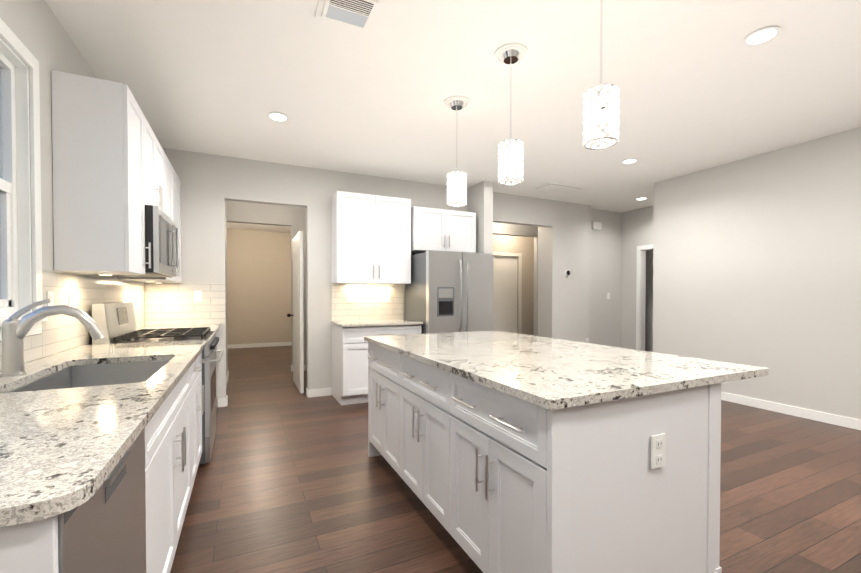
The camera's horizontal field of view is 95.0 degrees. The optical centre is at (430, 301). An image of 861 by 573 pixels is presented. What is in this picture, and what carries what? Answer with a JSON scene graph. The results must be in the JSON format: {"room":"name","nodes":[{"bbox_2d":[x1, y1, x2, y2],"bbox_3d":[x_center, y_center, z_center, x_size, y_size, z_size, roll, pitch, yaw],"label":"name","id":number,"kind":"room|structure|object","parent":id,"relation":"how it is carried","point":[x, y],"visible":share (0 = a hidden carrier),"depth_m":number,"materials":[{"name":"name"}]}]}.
{"room":"kitchen","nodes":[
{"label":"kitchen","id":0,"kind":"room"},
{"bbox_2d":[0,0,860,419],"bbox_3d":[1.331,-0.221,4.784,8.650,2.760,13.140,0,1,-25],"label":"wall","id":1,"kind":"structure","parent":0,"point":[754,260],"depth_m":4.63,"materials":[{"name":"grey paint"}]},
{"bbox_2d":[0,18,47,340],"bbox_3d":[-1.734,-0.505,1.414,0.140,1.345,1.180,0,1,-25],"label":"window","id":2,"kind":"structure","parent":1,"relation":"in","point":[20,279],"depth_m":1.87,"materials":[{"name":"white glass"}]},
{"bbox_2d":[0,269,144,370],"bbox_3d":[-2.050,0.058,2.184,0.008,0.446,4.088,0,1,-25],"label":"backsplash","id":3,"kind":"structure","parent":1,"relation":"attached to","point":[61,333],"depth_m":2.35,"materials":[{"name":"tile"}]},
{"bbox_2d":[46,291,53,305],"bbox_3d":[-1.980,0.009,2.057,0.008,0.118,0.072,0,1,-25],"label":"electrical outlet","id":4,"kind":"object","parent":3,"relation":"attached to","point":[50,295],"visible":0.48,"depth_m":2.05,"materials":[{"name":"white plastic"}]},
{"bbox_2d":[68,292,74,307],"bbox_3d":[-2.100,0.005,2.311,0.008,0.118,0.072,0,1,-25],"label":"electrical outlet","id":5,"kind":"object","parent":3,"relation":"attached to","point":[71,301],"visible":0.69,"depth_m":2.30,"materials":[{"name":"white plastic"}]},
{"bbox_2d":[51,70,150,277],"bbox_3d":[-1.980,-0.705,2.403,0.328,1.070,0.483,0,1,-25],"label":"upper cabinet","id":6,"kind":"object","parent":1,"relation":"attached to","point":[114,173],"depth_m":2.20,"materials":[{"name":"white wood"}]},
{"bbox_2d":[118,158,180,282],"bbox_3d":[-2.567,-0.723,3.643,0.328,1.070,0.990,0,1,-25],"label":"upper cabinet","id":7,"kind":"object","parent":1,"relation":"attached to","point":[173,182],"depth_m":3.73,"materials":[{"name":"white wood"}]},
{"bbox_2d":[151,129,166,214],"bbox_3d":[-2.219,-0.951,2.904,0.328,0.592,0.756,0,1,-25],"label":"upper cabinet","id":8,"kind":"object","parent":1,"relation":"attached to","point":[158,156],"depth_m":3.02,"materials":[{"name":"white wood"}]},
{"bbox_2d":[113,205,178,277],"bbox_3d":[-2.166,-0.421,2.937,0.444,0.456,0.750,0,1,-25],"label":"microwave","id":9,"kind":"object","parent":8,"relation":"attached to","point":[161,233],"visible":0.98,"depth_m":2.76,"materials":[{"name":"silver metal"}]},
{"bbox_2d":[145,282,402,325],"bbox_3d":[-1.642,0.015,4.647,2.834,0.460,0.008,0,1,-25],"label":"backsplash","id":10,"kind":"structure","parent":1,"relation":"attached to","point":[170,304],"depth_m":4.31,"materials":[{"name":"tile"}]},
{"bbox_2d":[194,291,201,301],"bbox_3d":[-2.493,-0.053,4.229,0.072,0.118,0.016,0,1,-25],"label":"light switch","id":11,"kind":"object","parent":10,"relation":"attached to","point":[197,296],"visible":1,"depth_m":4.23,"materials":[{"name":"white plastic"}]},
{"bbox_2d":[347,293,351,301],"bbox_3d":[-1.013,-0.043,4.934,0.072,0.118,0.008,0,1,-25],"label":"electrical outlet","id":12,"kind":"object","parent":10,"relation":"attached to","point":[349,297],"visible":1,"depth_m":4.93,"materials":[{"name":"white plastic"}]},
{"bbox_2d":[385,293,389,301],"bbox_3d":[-0.561,-0.046,5.148,0.072,0.118,0.008,0,1,-25],"label":"electrical outlet","id":13,"kind":"object","parent":10,"relation":"attached to","point":[387,297],"visible":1,"depth_m":5.14,"materials":[{"name":"white plastic"}]},
{"bbox_2d":[287,231,303,392],"bbox_3d":[-1.807,0.135,5.240,0.126,2.015,0.800,0,1,-25],"label":"pantry door","id":14,"kind":"structure","parent":1,"relation":"in","point":[298,349],"depth_m":5.02,"materials":[{"name":"white wood"}]},
{"bbox_2d":[331,191,410,284],"bbox_3d":[-0.721,-0.741,4.872,0.922,1.072,0.366,0,1,-25],"label":"upper cabinet","id":15,"kind":"object","parent":1,"relation":"attached to","point":[370,239],"visible":1,"depth_m":4.73,"materials":[{"name":"white wood"}]},
{"bbox_2d":[411,206,475,252],"bbox_3d":[0.141,-0.923,5.277,0.920,0.550,0.366,0,1,-25],"label":"upper cabinet","id":16,"kind":"object","parent":1,"relation":"attached to","point":[441,229],"visible":0.88,"depth_m":5.12,"materials":[{"name":"white wood"}]},
{"bbox_2d":[493,256,516,332],"bbox_3d":[1.448,0.096,8.011,0.808,2.015,0.127,0,1,-25],"label":"hall door","id":17,"kind":"structure","parent":1,"relation":"in","point":[504,293],"depth_m":8.06,"materials":[{"name":"beige wood"}]},
{"bbox_2d":[493,252,521,333],"bbox_3d":[1.457,0.063,7.993,0.960,2.100,0.016,0,1,-25],"label":"door frame","id":18,"kind":"structure","parent":1,"relation":"attached to","point":[519,255],"depth_m":8.17,"materials":[{"name":"white wood"}]},
{"bbox_2d":[218,342,860,429],"bbox_3d":[0.834,1.115,4.568,7.250,0.095,12.900,0,1,-25],"label":"baseboard","id":19,"kind":"structure","parent":1,"relation":"attached to","point":[843,421],"depth_m":4.28,"materials":[{"name":"white wood"}]},
{"bbox_2d":[565,269,570,275],"bbox_3d":[2.258,-0.465,6.480,0.116,0.116,0.021,0,1,-25],"label":"thermostat","id":20,"kind":"object","parent":1,"relation":"attached to","point":[567,272],"visible":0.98,"depth_m":6.47,"materials":[{"name":"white plastic"}]},
{"bbox_2d":[592,222,601,229],"bbox_3d":[2.953,-1.338,7.009,0.200,0.130,0.037,0,1,-25],"label":"door chime","id":21,"kind":"object","parent":1,"relation":"attached to","point":[596,225],"visible":1,"depth_m":6.99,"materials":[{"name":"white plastic"}]},
{"bbox_2d":[636,244,652,350],"bbox_3d":[3.932,0.083,6.602,0.136,2.100,0.990,0,1,-25],"label":"door frame","id":22,"kind":"structure","parent":1,"relation":"attached to","point":[641,302],"depth_m":6.97,"materials":[{"name":"white wood"}]},
{"bbox_2d":[45,0,860,232],"bbox_3d":[1.331,-1.651,4.764,8.650,0.100,13.140,0,1,-25],"label":"ceiling","id":23,"kind":"structure","parent":0,"point":[699,84],"depth_m":2.83,"materials":[{"name":"paint"}]},
{"bbox_2d":[267,112,288,121],"bbox_3d":[-1.302,-1.575,3.374,0.176,0.008,0.176,0,1,-25],"label":"recessed light","id":24,"kind":"object","parent":23,"relation":"in","point":[278,116],"visible":0.96,"depth_m":3.36,"materials":[{"name":"paint"}]},
{"bbox_2d":[315,0,385,33],"bbox_3d":[-0.431,-1.550,2.094,0.310,0.023,0.290,0,1,-25],"label":"ceiling vent","id":25,"kind":"object","parent":23,"relation":"attached to","point":[360,15],"visible":1,"depth_m":2.11,"materials":[{"name":"metal"}]},
{"bbox_2d":[444,96,469,206],"bbox_3d":[0.209,-1.169,3.133,0.210,0.814,0.210,0,1,-25],"label":"pendant light","id":26,"kind":"object","parent":23,"relation":"hanging from","point":[456,103],"visible":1,"depth_m":3.10,"materials":[{"name":"glass"}]},
{"bbox_2d":[494,43,527,185],"bbox_3d":[0.508,-1.160,2.500,0.210,0.814,0.210,0,1,-25],"label":"pendant light","id":27,"kind":"object","parent":23,"relation":"hanging from","point":[510,54],"visible":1,"depth_m":2.47,"materials":[{"name":"glass"}]},
{"bbox_2d":[532,182,585,193],"bbox_3d":[1.833,-1.604,5.633,0.660,0.016,0.360,0,1,-25],"label":"ceiling vent","id":28,"kind":"object","parent":23,"relation":"in","point":[558,188],"visible":1,"depth_m":5.59,"materials":[{"name":"metal"}]},
{"bbox_2d":[583,0,619,149],"bbox_3d":[0.808,-1.151,1.867,0.210,0.814,0.210,0,1,-25],"label":"pendant light","id":29,"kind":"object","parent":23,"relation":"hanging from","point":[600,116],"visible":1,"depth_m":1.85,"materials":[{"name":"glass"}]},
{"bbox_2d":[621,158,637,163],"bbox_3d":[2.264,-1.591,4.487,0.176,0.008,0.176,0,1,-25],"label":"recessed light","id":30,"kind":"object","parent":23,"relation":"in","point":[630,161],"visible":0.98,"depth_m":4.49,"materials":[{"name":"paint"}]},
{"bbox_2d":[742,26,780,45],"bbox_3d":[1.950,-1.560,2.325,0.176,0.008,0.176,0,1,-25],"label":"recessed light","id":31,"kind":"object","parent":23,"relation":"in","point":[761,36],"visible":1,"depth_m":2.32,"materials":[{"name":"paint"}]},
{"bbox_2d":[170,346,860,572],"bbox_3d":[1.331,1.209,4.805,8.650,0.100,13.140,0,1,-25],"label":"floor","id":32,"kind":"structure","parent":0,"point":[290,478],"depth_m":2.41,"materials":[{"name":"brown wood"}]},
{"bbox_2d":[58,428,145,572],"bbox_3d":[-0.988,0.776,0.790,0.605,0.882,0.592,0,1,-25],"label":"dishwasher","id":33,"kind":"object","parent":32,"relation":"on","point":[102,529],"visible":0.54,"depth_m":0.88,"materials":[{"name":"silver metal"}]},
{"bbox_2d":[24,352,203,560],"bbox_3d":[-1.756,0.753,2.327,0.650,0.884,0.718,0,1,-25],"label":"base cabinet","id":34,"kind":"object","parent":32,"relation":"on","point":[173,439],"depth_m":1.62,"materials":[{"name":"white wood"}]},
{"bbox_2d":[92,302,223,467],"bbox_3d":[-2.003,0.597,3.029,0.723,1.175,0.750,0,1,-25],"label":"range","id":35,"kind":"object","parent":32,"relation":"on","point":[116,322],"visible":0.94,"depth_m":2.82,"materials":[{"name":"silver metal"}]},
{"bbox_2d":[204,345,217,382],"bbox_3d":[-2.435,0.733,3.762,0.650,0.884,0.925,0,1,-25],"label":"base cabinet","id":36,"kind":"object","parent":32,"relation":"on","point":[216,345],"depth_m":4.27,"materials":[{"name":"white wood"}]},
{"bbox_2d":[0,324,219,527],"bbox_3d":[-1.740,0.295,2.331,0.687,0.030,4.112,0,1,-25],"label":"countertop","id":37,"kind":"structure","parent":36,"relation":"on","point":[64,450],"depth_m":0.96,"materials":[{"name":"stone"}]},
{"bbox_2d":[0,299,104,376],"bbox_3d":[-1.533,0.139,1.607,0.327,0.299,0.076,0,1,-25],"label":"faucet","id":38,"kind":"object","parent":37,"relation":"on","point":[15,330],"visible":1,"depth_m":1.56,"materials":[{"name":"silver metal"}]},
{"bbox_2d":[6,360,169,392],"bbox_3d":[-1.393,0.442,1.678,0.446,0.244,0.766,0,1,-25],"label":"sink","id":39,"kind":"object","parent":37,"relation":"in","point":[97,375],"visible":0.08,"depth_m":1.97,"materials":[{"name":"silver metal"}]},
{"bbox_2d":[332,324,420,404],"bbox_3d":[-0.652,0.718,4.770,0.942,0.883,0.646,0,1,-25],"label":"base cabinet","id":40,"kind":"object","parent":32,"relation":"on","point":[349,365],"visible":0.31,"depth_m":4.42,"materials":[{"name":"white wood"}]},
{"bbox_2d":[331,319,422,326],"bbox_3d":[-0.656,0.260,4.759,0.961,0.030,0.638,0,1,-25],"label":"countertop","id":41,"kind":"structure","parent":40,"relation":"on","point":[361,323],"depth_m":4.57,"materials":[{"name":"stone"}]},
{"bbox_2d":[368,342,399,475],"bbox_3d":[0.080,0.745,2.869,0.883,0.884,0.730,0,1,-25],"label":"base cabinet","id":42,"kind":"object","parent":32,"relation":"on","point":[383,364],"depth_m":2.66,"materials":[{"name":"white wood"}]},
{"bbox_2d":[364,330,768,409],"bbox_3d":[0.476,0.294,2.356,1.220,0.030,2.030,0,1,-25],"label":"countertop","id":43,"kind":"structure","parent":42,"relation":"on","point":[549,373],"depth_m":1.74,"materials":[{"name":"stone"}]},
{"bbox_2d":[400,354,439,521],"bbox_3d":[0.321,0.754,2.290,0.821,0.884,0.766,0,1,-25],"label":"base cabinet","id":44,"kind":"object","parent":32,"relation":"on","point":[419,381],"depth_m":2.11,"materials":[{"name":"white wood"}]},
{"bbox_2d":[405,250,492,333],"bbox_3d":[0.242,0.268,5.080,0.900,1.775,0.816,0,1,-25],"label":"refrigerator","id":45,"kind":"object","parent":32,"relation":"on","point":[448,291],"visible":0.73,"depth_m":4.76,"materials":[{"name":"silver metal"}]},
{"bbox_2d":[440,369,721,572],"bbox_3d":[0.617,0.762,1.736,0.883,0.884,0.730,0,1,-25],"label":"base cabinet","id":46,"kind":"object","parent":32,"relation":"on","point":[496,481],"depth_m":1.42,"materials":[{"name":"white wood"}]},
{"bbox_2d":[651,433,665,468],"bbox_3d":[0.821,0.540,1.420,0.072,0.118,0.008,0,1,-25],"label":"electrical outlet","id":47,"kind":"object","parent":46,"relation":"attached to","point":[658,450],"visible":0.98,"depth_m":1.42,"materials":[{"name":"white plastic"}]}
]}

